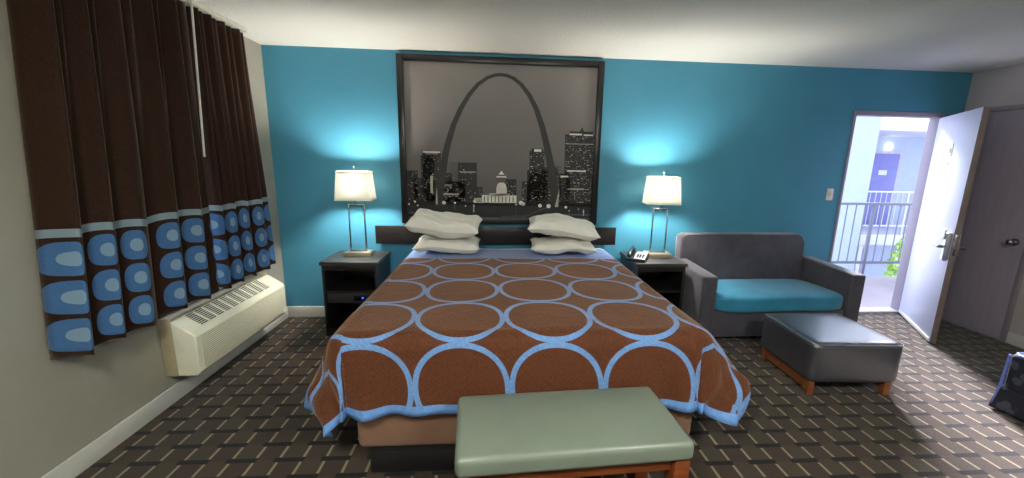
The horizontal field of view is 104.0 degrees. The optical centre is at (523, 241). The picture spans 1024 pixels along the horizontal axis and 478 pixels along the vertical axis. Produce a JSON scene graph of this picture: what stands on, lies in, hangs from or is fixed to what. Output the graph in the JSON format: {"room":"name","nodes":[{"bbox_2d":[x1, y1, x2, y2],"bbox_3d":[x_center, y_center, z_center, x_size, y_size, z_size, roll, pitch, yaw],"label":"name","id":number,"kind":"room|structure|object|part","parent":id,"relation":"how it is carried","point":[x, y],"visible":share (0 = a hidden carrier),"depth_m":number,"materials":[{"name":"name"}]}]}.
{"room":"hotel room","nodes":[
{"label":"hotel room","id":0,"kind":"room"},
{"bbox_2d":[0,0,286,477],"bbox_3d":[-2.104,0.126,0.620,0.140,2.440,6.137,0,11,-4],"label":"wall","id":1,"kind":"structure","parent":0,"point":[50,410],"depth_m":1.75,"materials":[{"name":"beige paint"}]},
{"bbox_2d":[41,307,288,477],"bbox_3d":[-2.054,1.259,0.913,0.014,0.105,5.983,0,11,-4],"label":"baseboard","id":2,"kind":"structure","parent":1,"relation":"attached to","point":[83,459],"depth_m":2.22,"materials":[{"name":"white paint"}]},
{"bbox_2d":[107,275,251,341],"bbox_3d":[-2.248,0.385,2.676,0.152,0.020,1.280,0,11,-4],"label":"trim","id":3,"kind":"structure","parent":1,"relation":"attached to","point":[220,288],"depth_m":2.62,"materials":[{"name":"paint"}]},
{"bbox_2d":[158,272,286,376],"bbox_3d":[-2.096,0.542,2.902,0.208,0.370,1.040,0,11,-4],"label":"air conditioner","id":4,"kind":"object","parent":1,"relation":"attached to","point":[193,338],"visible":0.99,"depth_m":2.63,"materials":[{"name":"beige plastic"}]},
{"bbox_2d":[182,279,270,325],"bbox_3d":[-2.068,0.415,2.848,0.101,0.066,0.794,0,11,-4],"label":"vent","id":5,"kind":"object","parent":4,"relation":"attached to","point":[209,312],"depth_m":2.77,"materials":[{"name":"beige plastic"}]},
{"bbox_2d":[202,289,283,365],"bbox_3d":[-1.994,0.586,2.913,0.002,0.205,0.930,0,11,-4],"label":"grille","id":6,"kind":"object","parent":4,"relation":"attached to","point":[225,335],"depth_m":2.80,"materials":[{"name":"beige plastic"}]},
{"bbox_2d":[75,312,1023,477],"bbox_3d":[1.227,1.401,1.110,6.869,0.120,6.137,0,11,-4],"label":"floor","id":7,"kind":"structure","parent":0,"point":[249,418],"depth_m":2.34,"materials":[{"name":"carpet"}]},
{"bbox_2d":[319,251,390,335],"bbox_3d":[-1.479,0.455,3.614,0.475,0.660,0.452,0,11,-4],"label":"nightstand","id":8,"kind":"object","parent":7,"relation":"on","point":[347,282],"visible":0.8,"depth_m":3.46,"materials":[{"name":"grey laminate"}]},
{"bbox_3d":[-1.694,0.468,3.607,0.022,0.630,0.440,0,11,-4],"label":"panel","id":9,"kind":"part","parent":8,"relation":"part of","materials":[{"name":"black laminate"}]},
{"bbox_2d":[330,312,352,330],"bbox_3d":[-1.485,0.729,3.673,0.407,0.020,0.402,0,11,-4],"label":"shelf","id":10,"kind":"object","parent":8,"relation":"attached to","point":[344,316],"depth_m":3.62,"materials":[{"name":"black laminate"}]},
{"bbox_3d":[-1.460,0.224,3.365,0.407,0.050,0.016,0,11,-4],"label":"rail","id":11,"kind":"part","parent":8,"relation":"part of","materials":[{"name":"black laminate"}]},
{"bbox_3d":[-1.478,0.450,3.594,0.403,0.088,0.370,0,11,-4],"label":"drawer","id":12,"kind":"part","parent":8,"relation":"part of","materials":[{"name":"black wood"}]},
{"bbox_2d":[326,277,374,292],"bbox_3d":[-1.478,0.392,3.602,0.407,0.020,0.412,0,11,-4],"label":"shelf","id":13,"kind":"object","parent":8,"relation":"attached to","point":[343,284],"depth_m":3.54,"materials":[{"name":"black laminate"}]},
{"bbox_2d":[334,166,375,256],"bbox_3d":[-1.460,-0.262,3.508,0.312,0.788,0.208,0,11,-6],"label":"table lamp","id":14,"kind":"object","parent":8,"relation":"on","point":[353,185],"visible":1,"depth_m":3.39,"materials":[{"name":"warm white fabric shade"},{"name":"brushed nickel"}]},
{"bbox_3d":[-1.453,-0.601,3.441,0.271,0.005,0.171,0,11,-6],"label":"shade trim","id":15,"kind":"part","parent":14,"relation":"part of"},
{"bbox_3d":[-1.456,-0.482,3.465,0.306,0.245,0.202,0,11,-6],"label":"lamp shade","id":16,"kind":"part","parent":14,"relation":"part of","materials":[{"name":"white fabric"}]},
{"bbox_3d":[-1.463,-0.118,3.536,0.144,0.417,0.018,0,11,-6],"label":"open frame","id":17,"kind":"part","parent":14,"relation":"part of","materials":[{"name":"silver metal"}]},
{"bbox_3d":[-1.494,0.404,3.821,0.407,0.580,0.015,0,11,-4],"label":"panel","id":18,"kind":"part","parent":8,"relation":"part of","materials":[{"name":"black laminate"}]},
{"bbox_3d":[-1.266,0.470,3.638,0.022,0.630,0.440,0,11,-4],"label":"panel","id":19,"kind":"part","parent":8,"relation":"part of","materials":[{"name":"black laminate"}]},
{"bbox_2d":[357,408,691,472],"bbox_3d":[-0.057,0.604,2.893,1.760,0.703,1.945,0,11,-4],"label":"bed","id":20,"kind":"object","parent":7,"relation":"on","point":[399,443],"visible":0.12,"depth_m":1.95,"materials":[{"name":"brown fabric"}]},
{"bbox_2d":[304,248,750,436],"bbox_3d":[-0.017,0.501,2.800,2.285,0.515,1.973,0,11,-4],"label":"bedspread","id":21,"kind":"object","parent":20,"relation":"on","point":[441,329],"visible":0.93,"depth_m":1.93,"materials":[{"name":"brown fabric"}]},
{"bbox_2d":[412,234,479,253],"bbox_3d":[-0.652,0.019,3.473,0.556,0.142,0.396,0,11,-5],"label":"pillow","id":22,"kind":"object","parent":21,"relation":"on","point":[463,245],"visible":0.94,"depth_m":3.31,"materials":[{"name":"white fabric"}]},
{"bbox_2d":[404,208,482,238],"bbox_3d":[-0.667,-0.153,3.426,0.608,0.226,0.391,1,11,-1],"label":"pillow","id":23,"kind":"object","parent":22,"relation":"on","point":[443,225],"visible":1,"depth_m":3.27,"materials":[{"name":"white fabric"}]},
{"bbox_2d":[530,236,596,254],"bbox_3d":[0.345,0.027,3.546,0.565,0.142,0.396,1,11,0],"label":"pillow","id":24,"kind":"object","parent":21,"relation":"on","point":[552,244],"visible":0.91,"depth_m":3.38,"materials":[{"name":"white fabric"}]},
{"bbox_2d":[528,213,600,240],"bbox_3d":[0.348,-0.128,3.506,0.616,0.207,0.394,1,11,2],"label":"pillow","id":25,"kind":"object","parent":24,"relation":"on","point":[555,224],"visible":1,"depth_m":3.35,"materials":[{"name":"white fabric"}]},
{"bbox_2d":[455,387,693,477],"bbox_3d":[0.178,0.953,1.696,0.905,0.490,0.410,0,11,-7],"label":"bench","id":26,"kind":"object","parent":7,"relation":"on","point":[608,431],"visible":1,"depth_m":1.54,"materials":[{"name":"green leather"}]},
{"bbox_3d":[0.566,0.967,1.914,0.064,0.394,0.060,0,11,-7],"label":"leg","id":27,"kind":"part","parent":26,"relation":"part of","materials":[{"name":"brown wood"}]},
{"bbox_3d":[0.606,1.029,1.603,0.064,0.394,0.060,0,11,-7],"label":"leg","id":28,"kind":"part","parent":26,"relation":"part of","materials":[{"name":"brown wood"}]},
{"bbox_2d":[620,252,687,309],"bbox_3d":[1.194,0.473,3.795,0.465,0.660,0.477,0,11,-4],"label":"nightstand","id":29,"kind":"object","parent":7,"relation":"on","point":[666,276],"visible":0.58,"depth_m":3.63,"materials":[{"name":"grey laminate"}]},
{"bbox_3d":[0.985,0.485,3.789,0.022,0.630,0.465,0,11,-4],"label":"panel","id":30,"kind":"part","parent":29,"relation":"part of","materials":[{"name":"black laminate"}]},
{"bbox_2d":[625,246,648,262],"bbox_3d":[1.033,0.114,3.616,0.170,0.105,0.220,6,12,25],"label":"telephone","id":31,"kind":"object","parent":29,"relation":"on","point":[634,256],"visible":1,"depth_m":3.57,"materials":[{"name":"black plastic"}]},
{"bbox_3d":[1.179,0.419,4.014,0.397,0.580,0.015,0,11,-4],"label":"panel","id":32,"kind":"part","parent":29,"relation":"part of","materials":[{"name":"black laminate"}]},
{"bbox_2d":[639,277,679,292],"bbox_3d":[1.196,0.409,3.783,0.397,0.020,0.437,0,11,-4],"label":"shelf","id":33,"kind":"object","parent":29,"relation":"attached to","point":[659,284],"depth_m":3.74,"materials":[{"name":"black laminate"}]},
{"bbox_3d":[1.215,0.245,3.534,0.397,0.050,0.016,0,11,-4],"label":"rail","id":34,"kind":"part","parent":29,"relation":"part of","materials":[{"name":"black laminate"}]},
{"bbox_2d":[642,172,680,257],"bbox_3d":[1.268,-0.246,3.700,0.312,0.788,0.208,1,11,2],"label":"table lamp","id":35,"kind":"object","parent":29,"relation":"on","point":[659,190],"visible":1,"depth_m":3.58,"materials":[{"name":"warm white lampshade fabric"},{"name":"brushed nickel"}]},
{"bbox_3d":[1.265,-0.101,3.729,0.144,0.417,0.018,1,11,2],"label":"open frame","id":36,"kind":"part","parent":35,"relation":"part of","materials":[{"name":"silver metal"}]},
{"bbox_3d":[1.272,-0.465,3.657,0.306,0.245,0.202,1,11,2],"label":"lamp shade","id":37,"kind":"part","parent":35,"relation":"part of","materials":[{"name":"white fabric"}]},
{"bbox_3d":[1.275,-0.584,3.633,0.271,0.005,0.171,1,11,2],"label":"shade trim","id":38,"kind":"part","parent":35,"relation":"part of","materials":[{"name":"white fabric"}]},
{"bbox_3d":[1.403,0.488,3.819,0.022,0.630,0.465,0,11,-4],"label":"panel","id":39,"kind":"part","parent":29,"relation":"part of","materials":[{"name":"black laminate"}]},
{"bbox_2d":[674,232,865,336],"bbox_3d":[2.210,0.401,3.734,1.500,0.865,0.675,0,11,-6],"label":"loveseat","id":40,"kind":"object","parent":7,"relation":"on","point":[732,279],"visible":0.87,"depth_m":3.63,"materials":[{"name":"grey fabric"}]},
{"bbox_3d":[1.530,0.491,3.677,0.135,0.584,0.620,0,11,-6],"label":"arm","id":41,"kind":"part","parent":40,"relation":"part of"},
{"bbox_3d":[2.139,0.200,3.971,1.290,0.565,0.120,0,11,-6],"label":"backrest","id":42,"kind":"part","parent":40,"relation":"part of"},
{"bbox_3d":[2.209,0.669,3.744,1.224,0.235,0.500,0,11,-6],"label":"seat","id":43,"kind":"part","parent":40,"relation":"part of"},
{"bbox_2d":[715,279,842,312],"bbox_3d":[2.215,0.487,3.693,1.220,0.167,0.560,0,11,-6],"label":"seat cushion","id":44,"kind":"object","parent":40,"relation":"on","point":[732,295],"depth_m":3.47,"materials":[{"name":"teal fabric"}]},
{"bbox_3d":[2.887,0.489,3.822,0.135,0.584,0.620,0,11,-6],"label":"arm","id":45,"kind":"part","parent":40,"relation":"part of"},
{"bbox_2d":[761,313,903,394],"bbox_3d":[2.200,0.804,2.927,0.615,0.385,0.575,1,11,-1],"label":"ottoman","id":46,"kind":"object","parent":7,"relation":"on","point":[810,348],"visible":1,"depth_m":2.70,"materials":[{"name":"grey leather"}]},
{"bbox_3d":[1.931,0.892,3.179,0.044,0.105,0.044,1,11,-1],"label":"leg","id":47,"kind":"part","parent":46,"relation":"part of","materials":[{"name":"brown wood"}]},
{"bbox_3d":[1.930,0.928,2.947,0.024,0.065,0.426,1,11,-1],"label":"rail","id":48,"kind":"part","parent":46,"relation":"part of","materials":[{"name":"brown wood"}]},
{"bbox_3d":[1.940,0.983,2.718,0.044,0.105,0.044,1,11,-1],"label":"leg","id":49,"kind":"part","parent":46,"relation":"part of","materials":[{"name":"brown wood"}]},
{"bbox_3d":[2.463,0.991,2.729,0.044,0.105,0.044,1,11,-1],"label":"leg","id":50,"kind":"part","parent":46,"relation":"part of","materials":[{"name":"brown wood"}]},
{"bbox_2d":[988,352,1023,421],"bbox_3d":[3.384,0.946,2.267,0.666,0.386,0.664,0,11,-4],"label":"suitcase","id":51,"kind":"object","parent":7,"relation":"on","point":[1008,398],"visible":1,"depth_m":2.50,"materials":[{"name":"blue fabric"}]},
{"bbox_2d":[1004,354,1023,395],"bbox_3d":[3.386,0.894,2.258,0.620,0.275,0.620,0,11,-4],"label":"cushion","id":52,"kind":"object","parent":51,"relation":"on","point":[1014,382],"depth_m":2.49,"materials":[{"name":"blue fabric"}]},
{"bbox_2d":[185,0,1023,72],"bbox_3d":[1.274,-1.119,0.656,6.869,0.120,6.222,0,11,-4],"label":"ceiling","id":53,"kind":"structure","parent":0,"point":[968,36],"depth_m":2.80,"materials":[{"name":"white paint"}]},
{"bbox_2d":[181,0,247,32],"bbox_3d":[-2.008,-1.389,2.091,0.045,0.030,1.810,0,11,-4],"label":"track","id":54,"kind":"object","parent":53,"relation":"attached to","point":[202,8],"visible":0.91,"depth_m":2.65,"materials":[{"name":"white metal"}]},
{"bbox_2d":[6,0,218,359],"bbox_3d":[-2.035,-0.447,2.106,0.163,1.819,1.024,0,11,-4],"label":"curtain","id":55,"kind":"object","parent":54,"relation":"hanging from","point":[106,88],"visible":1,"depth_m":1.93,"materials":[{"name":"brown fabric"}]},
{"bbox_2d":[189,0,205,156],"bbox_3d":[-1.957,-0.978,2.401,0.053,0.923,0.111,-10,16,-44],"label":"wand","id":56,"kind":"object","parent":54,"relation":"hanging from","point":[191,1],"visible":1,"depth_m":2.39,"materials":[{"name":"white plastic"}]},
{"bbox_2d":[186,6,275,288],"bbox_3d":[-2.097,-0.607,2.913,0.136,1.820,0.670,0,11,-4],"label":"curtain","id":57,"kind":"object","parent":54,"relation":"hanging from","point":[239,211],"visible":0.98,"depth_m":2.82,"materials":[{"name":"brown fabric"}]},
{"bbox_2d":[261,45,972,305],"bbox_3d":[1.035,-0.459,3.906,6.869,2.440,0.085,0,11,-4],"label":"wall","id":58,"kind":"structure","parent":0,"point":[751,147],"depth_m":3.78,"materials":[{"name":"teal paint"}]},
{"bbox_2d":[287,306,324,316],"bbox_3d":[0.423,0.692,4.041,5.400,0.105,0.014,0,11,-4],"label":"baseboard","id":59,"kind":"structure","parent":58,"relation":"attached to","point":[293,311],"depth_m":3.85,"materials":[{"name":"white paint"}]},
{"bbox_2d":[375,225,615,244],"bbox_3d":[-0.239,-0.060,3.818,2.272,0.170,0.064,0,11,-4],"label":"headboard","id":60,"kind":"object","parent":58,"relation":"attached to","point":[383,234],"visible":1,"depth_m":3.78,"materials":[{"name":"black wood"}]},
{"bbox_2d":[396,53,604,224],"bbox_3d":[-0.199,-0.892,3.668,1.838,1.483,0.040,0,11,-4],"label":"framed picture","id":61,"kind":"object","parent":58,"relation":"attached to","point":[498,140],"visible":0.97,"depth_m":3.66,"materials":[{"name":"black wood"}]},
{"bbox_2d":[825,189,833,199],"bbox_3d":[3.068,-0.467,3.998,0.070,0.116,0.016,0,11,-4],"label":"light switch","id":62,"kind":"object","parent":58,"relation":"attached to","point":[829,195],"visible":1,"depth_m":4.00,"materials":[{"name":"beige plastic"}]},
{"bbox_2d":[859,307,897,312],"bbox_3d":[3.608,0.744,4.328,0.895,0.018,0.125,0,11,-4],"label":"trim","id":63,"kind":"structure","parent":58,"relation":"attached to","point":[862,309],"depth_m":4.31,"materials":[{"name":"white paint"}]},
{"bbox_2d":[828,110,944,310],"bbox_3d":[3.637,-0.257,4.125,0.937,2.060,0.097,0,11,-4],"label":"trim","id":64,"kind":"structure","parent":58,"relation":"attached to","point":[933,118],"depth_m":4.07,"materials":[{"name":"grey paint"}]},
{"bbox_2d":[898,106,990,342],"bbox_3d":[3.852,-0.153,3.723,0.181,1.996,0.908,7,13,29],"label":"door","id":65,"kind":"structure","parent":58,"relation":"in","point":[959,138],"depth_m":3.59,"materials":[{"name":"white paint"}]},
{"bbox_3d":[3.625,0.034,3.504,0.040,0.028,0.144,7,13,29],"label":"lever handle","id":66,"kind":"part","parent":65,"relation":"part of","materials":[{"name":"silver metal"}]},
{"bbox_3d":[3.852,-0.825,3.603,0.004,0.115,0.070,7,13,29],"label":"number plate","id":67,"kind":"part","parent":65,"relation":"part of","materials":[{"name":"silver metal"}]},
{"bbox_3d":[3.633,0.036,3.361,0.022,0.180,0.013,7,13,29],"label":"latch plate","id":68,"kind":"part","parent":65,"relation":"part of","materials":[{"name":"silver metal"}]},
{"bbox_3d":[3.731,0.035,3.428,0.064,0.200,0.150,7,13,29],"label":"lever handle","id":69,"kind":"part","parent":65,"relation":"part of","materials":[{"name":"silver metal"}]},
{"bbox_2d":[860,277,896,306],"bbox_3d":[4.151,0.724,5.059,14.983,0.195,1.278,0,11,-4],"label":"balcony floor","id":70,"kind":"structure","parent":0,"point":[877,291],"depth_m":5.04,"materials":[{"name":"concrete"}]},
{"bbox_2d":[831,202,911,274],"bbox_3d":[5.649,-0.006,5.643,4.318,1.060,0.040,0,11,-4],"label":"railing","id":71,"kind":"object","parent":70,"relation":"on","point":[863,262],"visible":0.19,"depth_m":5.57,"materials":[{"name":"grey metal"}]},
{"bbox_3d":[5.652,0.301,5.704,4.300,0.035,0.032,0,11,-4],"label":"rail","id":72,"kind":"part","parent":71,"relation":"part of","materials":[{"name":"grey metal"}]},
{"bbox_3d":[4.810,0.004,5.585,0.036,1.030,0.036,0,11,-4],"label":"post","id":73,"kind":"part","parent":71,"relation":"part of","materials":[{"name":"grey metal"}]},
{"bbox_3d":[5.668,-0.508,5.545,4.300,0.035,0.040,0,11,-4],"label":"rail","id":74,"kind":"part","parent":71,"relation":"part of","materials":[{"name":"grey metal"}]},
{"bbox_2d":[942,63,1023,339],"bbox_3d":[4.607,0.164,1.105,0.140,2.440,6.137,0,11,-4],"label":"wall","id":75,"kind":"structure","parent":0,"point":[1003,86],"depth_m":3.63,"materials":[{"name":"beige paint"}]},
{"bbox_2d":[941,110,1023,338],"bbox_3d":[4.296,-0.165,3.750,0.102,2.028,0.635,0,11,-4],"label":"door","id":76,"kind":"structure","parent":75,"relation":"in","point":[984,273],"depth_m":3.69,"materials":[{"name":"grey wood"}]},
{"bbox_3d":[4.304,0.007,3.527,0.087,0.064,0.064,0,11,-4],"label":"knob","id":77,"kind":"part","parent":76,"relation":"part of","materials":[{"name":"silver metal"}]},
{"bbox_2d":[967,104,1023,341],"bbox_3d":[4.336,-0.184,3.749,0.024,2.090,0.705,0,11,-4],"label":"trim","id":78,"kind":"structure","parent":75,"relation":"attached to","point":[1020,272],"depth_m":3.55,"materials":[{"name":"grey paint"}]},
{"bbox_2d":[1006,332,1023,348],"bbox_3d":[4.529,1.369,1.025,0.014,0.105,5.245,0,11,-4],"label":"baseboard","id":79,"kind":"structure","parent":75,"relation":"attached to","point":[1014,339],"depth_m":3.53,"materials":[{"name":"white paint"}]},
{"label":"outside","id":80,"kind":"structure","parent":0,"visible":0},
{"bbox_3d":[10.836,1.831,16.403,36.000,0.100,22.118,0,11,-4],"label":"trim","id":81,"kind":"structure","parent":80,"visible":0},
{"bbox_2d":[831,116,928,276],"bbox_3d":[10.016,-0.557,10.591,10.500,6.800,2.250,0,11,-4],"label":"motel wing","id":82,"kind":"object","parent":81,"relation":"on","point":[884,156],"visible":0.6,"depth_m":10.06},
{"bbox_3d":[9.789,-1.397,11.027,0.860,1.990,0.040,0,11,-4],"label":"door","id":83,"kind":"part","parent":82,"relation":"part of","materials":[{"name":"blue paint"}]},
{"bbox_2d":[863,191,913,234],"bbox_3d":[10.512,-0.678,9.862,5.218,1.060,0.040,0,11,-4],"label":"railing","id":84,"kind":"object","parent":82,"relation":"on","point":[902,225],"visible":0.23,"depth_m":9.72,"materials":[{"name":"white metal"}]},
{"bbox_3d":[10.515,-0.372,9.923,5.200,0.035,0.032,0,11,-4],"label":"rail","id":85,"kind":"part","parent":84,"relation":"part of","materials":[{"name":"white metal"}]},
{"bbox_3d":[10.531,-1.181,9.763,5.200,0.035,0.040,0,11,-4],"label":"rail","id":86,"kind":"part","parent":84,"relation":"part of","materials":[{"name":"white metal"}]},
{"bbox_3d":[9.324,-0.671,9.779,0.036,1.030,0.036,0,11,-4],"label":"post","id":87,"kind":"part","parent":84,"relation":"part of","materials":[{"name":"white metal"}]},
{"bbox_2d":[885,143,892,149],"bbox_3d":[9.882,-2.559,10.803,0.200,0.200,0.120,0,11,-4],"label":"wall light","id":88,"kind":"object","parent":82,"relation":"attached to","point":[888,146],"depth_m":10.77,"materials":[{"name":"white"}]},
{"bbox_3d":[9.790,-1.432,11.025,1.020,2.060,0.030,0,11,-4],"label":"door frame","id":89,"kind":"part","parent":82,"relation":"part of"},
{"bbox_2d":[883,236,904,276],"bbox_3d":[8.495,1.551,8.674,1.332,3.750,1.306,0,11,-4],"label":"tree","id":90,"kind":"object","parent":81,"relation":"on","point":[892,269],"visible":0.03,"depth_m":8.70,"materials":[{"name":"green plant"}]}
]}

